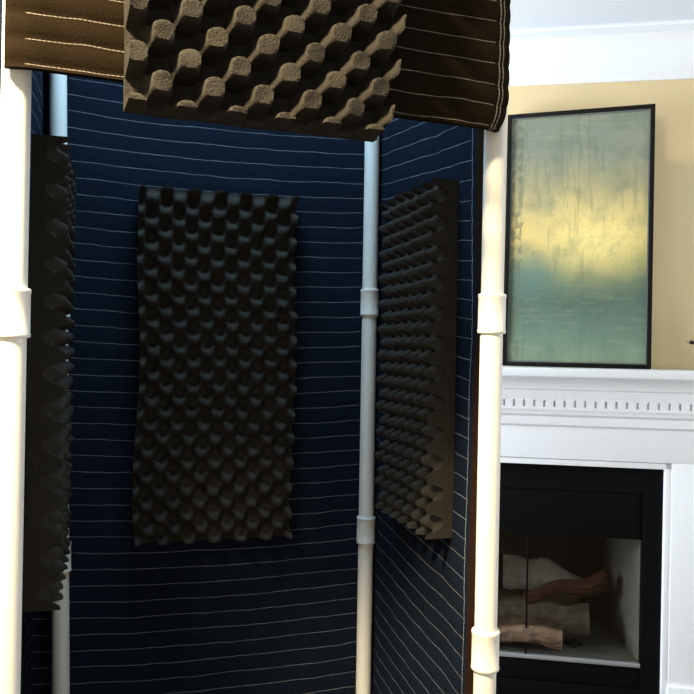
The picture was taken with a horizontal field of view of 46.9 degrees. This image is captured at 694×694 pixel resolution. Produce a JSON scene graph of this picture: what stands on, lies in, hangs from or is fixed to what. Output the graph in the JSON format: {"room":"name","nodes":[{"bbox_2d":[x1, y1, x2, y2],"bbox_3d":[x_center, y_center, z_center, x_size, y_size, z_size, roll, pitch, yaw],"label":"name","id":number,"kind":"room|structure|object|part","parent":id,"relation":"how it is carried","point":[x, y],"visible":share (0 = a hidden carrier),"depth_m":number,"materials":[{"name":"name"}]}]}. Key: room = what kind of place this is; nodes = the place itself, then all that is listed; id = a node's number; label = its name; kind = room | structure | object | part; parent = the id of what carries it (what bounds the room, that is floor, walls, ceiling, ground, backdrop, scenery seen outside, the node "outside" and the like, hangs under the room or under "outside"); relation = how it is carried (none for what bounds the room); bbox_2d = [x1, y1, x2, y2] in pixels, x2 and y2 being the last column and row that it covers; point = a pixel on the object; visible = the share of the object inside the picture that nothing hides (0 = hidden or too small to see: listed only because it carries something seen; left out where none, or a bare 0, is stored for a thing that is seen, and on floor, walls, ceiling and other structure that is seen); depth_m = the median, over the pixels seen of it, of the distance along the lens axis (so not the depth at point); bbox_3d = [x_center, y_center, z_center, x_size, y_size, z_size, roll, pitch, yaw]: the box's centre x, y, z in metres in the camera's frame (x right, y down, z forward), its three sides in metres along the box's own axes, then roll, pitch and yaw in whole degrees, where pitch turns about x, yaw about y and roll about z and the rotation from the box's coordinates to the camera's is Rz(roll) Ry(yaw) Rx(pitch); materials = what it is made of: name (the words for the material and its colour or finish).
{"room":"living room","nodes":[
{"label":"living room","id":0,"kind":"room"},
{"bbox_2d":[504,79,693,369],"bbox_3d":[0.549,0.090,3.457,5.200,2.780,0.101,1,0,10],"label":"wall","id":1,"kind":"structure","parent":0,"point":[673,229],"depth_m":3.27,"materials":[{"name":"beige paint"}]},
{"bbox_2d":[509,19,693,86],"bbox_3d":[0.552,-1.202,3.347,5.200,0.196,0.124,1,0,10],"label":"trim","id":2,"kind":"structure","parent":1,"relation":"attached to","point":[649,50],"depth_m":3.26,"materials":[{"name":"white paint"}]},
{"bbox_2d":[510,0,693,28],"bbox_3d":[0.079,-1.349,0.753,5.400,0.080,5.600,1,0,10],"label":"ceiling","id":3,"kind":"structure","parent":0,"point":[524,13],"depth_m":3.08,"materials":[{"name":"white paint"}]},
{"bbox_3d":[0.086,1.512,1.072,5.400,0.080,6.250,1,0,10],"label":"floor","id":4,"kind":"structure","parent":0,"visible":0},
{"bbox_2d":[0,0,506,693],"bbox_3d":[-0.224,0.213,1.710,0.888,2.508,0.872,1,0,-17],"label":"frame","id":5,"kind":"object","parent":4,"relation":"on","point":[15,117],"visible":0.79,"depth_m":1.48,"materials":[{"name":"white plastic"}]},
{"bbox_2d":[0,0,44,693],"bbox_3d":[-0.637,0.140,1.621,0.096,2.397,0.824,1,0,-17],"label":"blanket","id":6,"kind":"object","parent":5,"relation":"hanging from","point":[38,78],"visible":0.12,"depth_m":1.82,"materials":[{"name":"blue fabric"}]},
{"bbox_2d":[23,134,76,612],"bbox_3d":[-0.613,0.047,1.676,0.066,0.881,0.429,1,0,-17],"label":"panel","id":7,"kind":"object","parent":6,"relation":"attached to","point":[52,266],"visible":1,"depth_m":1.48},
{"bbox_2d":[31,72,364,693],"bbox_3d":[-0.343,0.143,2.106,0.912,2.401,0.105,1,0,-17],"label":"blanket","id":8,"kind":"object","parent":5,"relation":"hanging from","point":[276,615],"visible":0.48,"depth_m":2.13,"materials":[{"name":"blue fabric"}]},
{"bbox_2d":[132,185,298,545],"bbox_3d":[-0.340,0.050,2.092,0.417,0.912,0.064,1,0,-16],"label":"panel","id":9,"kind":"object","parent":8,"relation":"attached to","point":[214,439],"visible":1,"depth_m":2.08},
{"bbox_2d":[4,0,510,132],"bbox_3d":[-0.111,-0.729,1.351,0.848,0.658,0.117,1,0,-21],"label":"blanket","id":10,"kind":"object","parent":5,"relation":"hanging from","point":[454,55],"visible":0.46,"depth_m":1.38,"materials":[{"name":"brown fabric"}]},
{"bbox_2d":[123,0,406,141],"bbox_3d":[-0.092,-0.662,1.250,0.485,0.632,0.082,1,0,-21],"label":"panel","id":11,"kind":"object","parent":10,"relation":"attached to","point":[310,67],"visible":1,"depth_m":1.23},
{"bbox_2d":[371,118,483,693],"bbox_3d":[0.146,0.154,1.931,0.093,2.397,0.669,1,0,-16],"label":"blanket","id":12,"kind":"object","parent":5,"relation":"hanging from","point":[423,597],"visible":0.38,"depth_m":1.80,"materials":[{"name":"blue fabric"}]},
{"bbox_2d":[374,178,458,538],"bbox_3d":[0.154,0.024,1.880,0.066,0.775,0.348,1,0,-16],"label":"panel","id":13,"kind":"object","parent":12,"relation":"attached to","point":[416,480],"visible":1,"depth_m":1.78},
{"bbox_2d":[496,463,662,693],"bbox_3d":[0.802,0.981,3.536,1.008,1.003,0.529,1,0,10],"label":"fireplace insert","id":14,"kind":"object","parent":4,"relation":"on","point":[586,520],"depth_m":3.27,"materials":[{"name":"black paint"}]},
{"bbox_2d":[497,615,561,649],"bbox_3d":[0.640,1.180,3.354,0.500,0.128,0.136,1,0,10],"label":"log","id":15,"kind":"object","parent":14,"relation":"on","point":[545,632],"visible":0.52,"depth_m":3.29,"materials":[{"name":"brown wood"}]},
{"bbox_2d":[498,582,579,604],"bbox_3d":[0.739,1.136,3.624,0.598,0.165,0.169,1,0,11],"label":"log","id":16,"kind":"object","parent":14,"relation":"on","point":[563,599],"visible":0.12,"depth_m":3.53,"materials":[{"name":"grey wood"}]},
{"bbox_2d":[503,554,581,589],"bbox_3d":[0.873,0.999,3.539,0.362,0.149,0.098,1,0,9],"label":"log","id":17,"kind":"object","parent":16,"relation":"on","point":[541,571],"visible":0.66,"depth_m":3.52,"materials":[{"name":"brown wood"}]},
{"bbox_2d":[497,596,589,638],"bbox_3d":[0.705,1.163,3.470,0.666,0.171,0.153,1,0,12],"label":"log","id":18,"kind":"object","parent":14,"relation":"on","point":[574,619],"visible":0.37,"depth_m":3.40,"materials":[{"name":"grey wood"}]},
{"bbox_2d":[523,570,607,603],"bbox_3d":[0.941,1.033,3.458,0.365,0.146,0.083,1,0,-2],"label":"log","id":19,"kind":"object","parent":18,"relation":"on","point":[597,583],"visible":0.97,"depth_m":3.44,"materials":[{"name":"brown wood"}]},
{"bbox_3d":[0.845,0.974,3.787,0.755,0.578,0.020,1,0,10],"label":"panel","id":20,"kind":"part","parent":14,"relation":"part of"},
{"bbox_3d":[0.751,1.365,3.299,0.860,0.170,0.030,1,0,10],"label":"panel","id":21,"kind":"part","parent":14,"relation":"part of","materials":[{"name":"black paint"}]},
{"bbox_3d":[0.764,0.673,3.300,0.860,0.188,0.028,1,0,10],"label":"hood panel","id":22,"kind":"part","parent":14,"relation":"part of","materials":[{"name":"black paint"}]},
{"bbox_3d":[0.726,1.233,3.507,0.570,0.057,0.282,1,0,10],"label":"fire grate","id":23,"kind":"part","parent":14,"relation":"part of","materials":[{"name":"black metal"}]},
{"bbox_3d":[0.726,1.247,3.508,0.570,0.012,0.184,1,0,10],"label":"cross rail","id":24,"kind":"part","parent":14,"relation":"part of","materials":[{"name":"black metal"}]},
{"bbox_3d":[1.200,0.981,3.481,0.023,0.578,0.496,1,0,2],"label":"panel","id":25,"kind":"part","parent":14,"relation":"part of","materials":[{"name":"grey metal"}]},
{"bbox_2d":[500,366,693,693],"bbox_3d":[0.749,0.782,3.230,1.820,1.403,0.269,1,0,10],"label":"fireplace surround","id":26,"kind":"object","parent":4,"relation":"on","point":[571,416],"visible":0.4,"depth_m":3.16,"materials":[{"name":"white paint"}]},
{"bbox_2d":[502,104,655,368],"bbox_3d":[0.932,-0.440,3.240,0.575,1.046,0.072,1,0,19],"label":"framed painting","id":27,"kind":"object","parent":26,"relation":"on","point":[579,219],"visible":0.99,"depth_m":3.23,"materials":[{"name":"black wood"}]},
{"bbox_3d":[0.760,0.968,3.307,1.062,1.032,0.113,1,0,10],"label":"opening casing","id":28,"kind":"part","parent":26,"relation":"part of","materials":[{"name":"white paint"}]},
{"bbox_3d":[0.769,0.284,3.289,1.640,0.072,0.149,1,0,10],"label":"moulding","id":29,"kind":"part","parent":26,"relation":"part of","materials":[{"name":"white paint"}]},
{"bbox_3d":[0.769,0.225,3.283,1.660,0.050,0.162,1,0,10],"label":"dentil moulding","id":30,"kind":"part","parent":26,"relation":"part of","materials":[{"name":"white paint"}]},
{"bbox_2d":[502,366,693,379],"bbox_3d":[0.761,0.098,3.230,1.820,0.034,0.269,1,0,10],"label":"mantel shelf","id":31,"kind":"object","parent":26,"relation":"attached to","point":[508,372],"depth_m":3.07,"materials":[{"name":"white paint"}]},
{"bbox_3d":[0.763,0.157,3.244,1.700,0.085,0.241,1,0,10],"label":"cove moulding","id":32,"kind":"part","parent":26,"relation":"part of","materials":[{"name":"white paint"}]}
]}

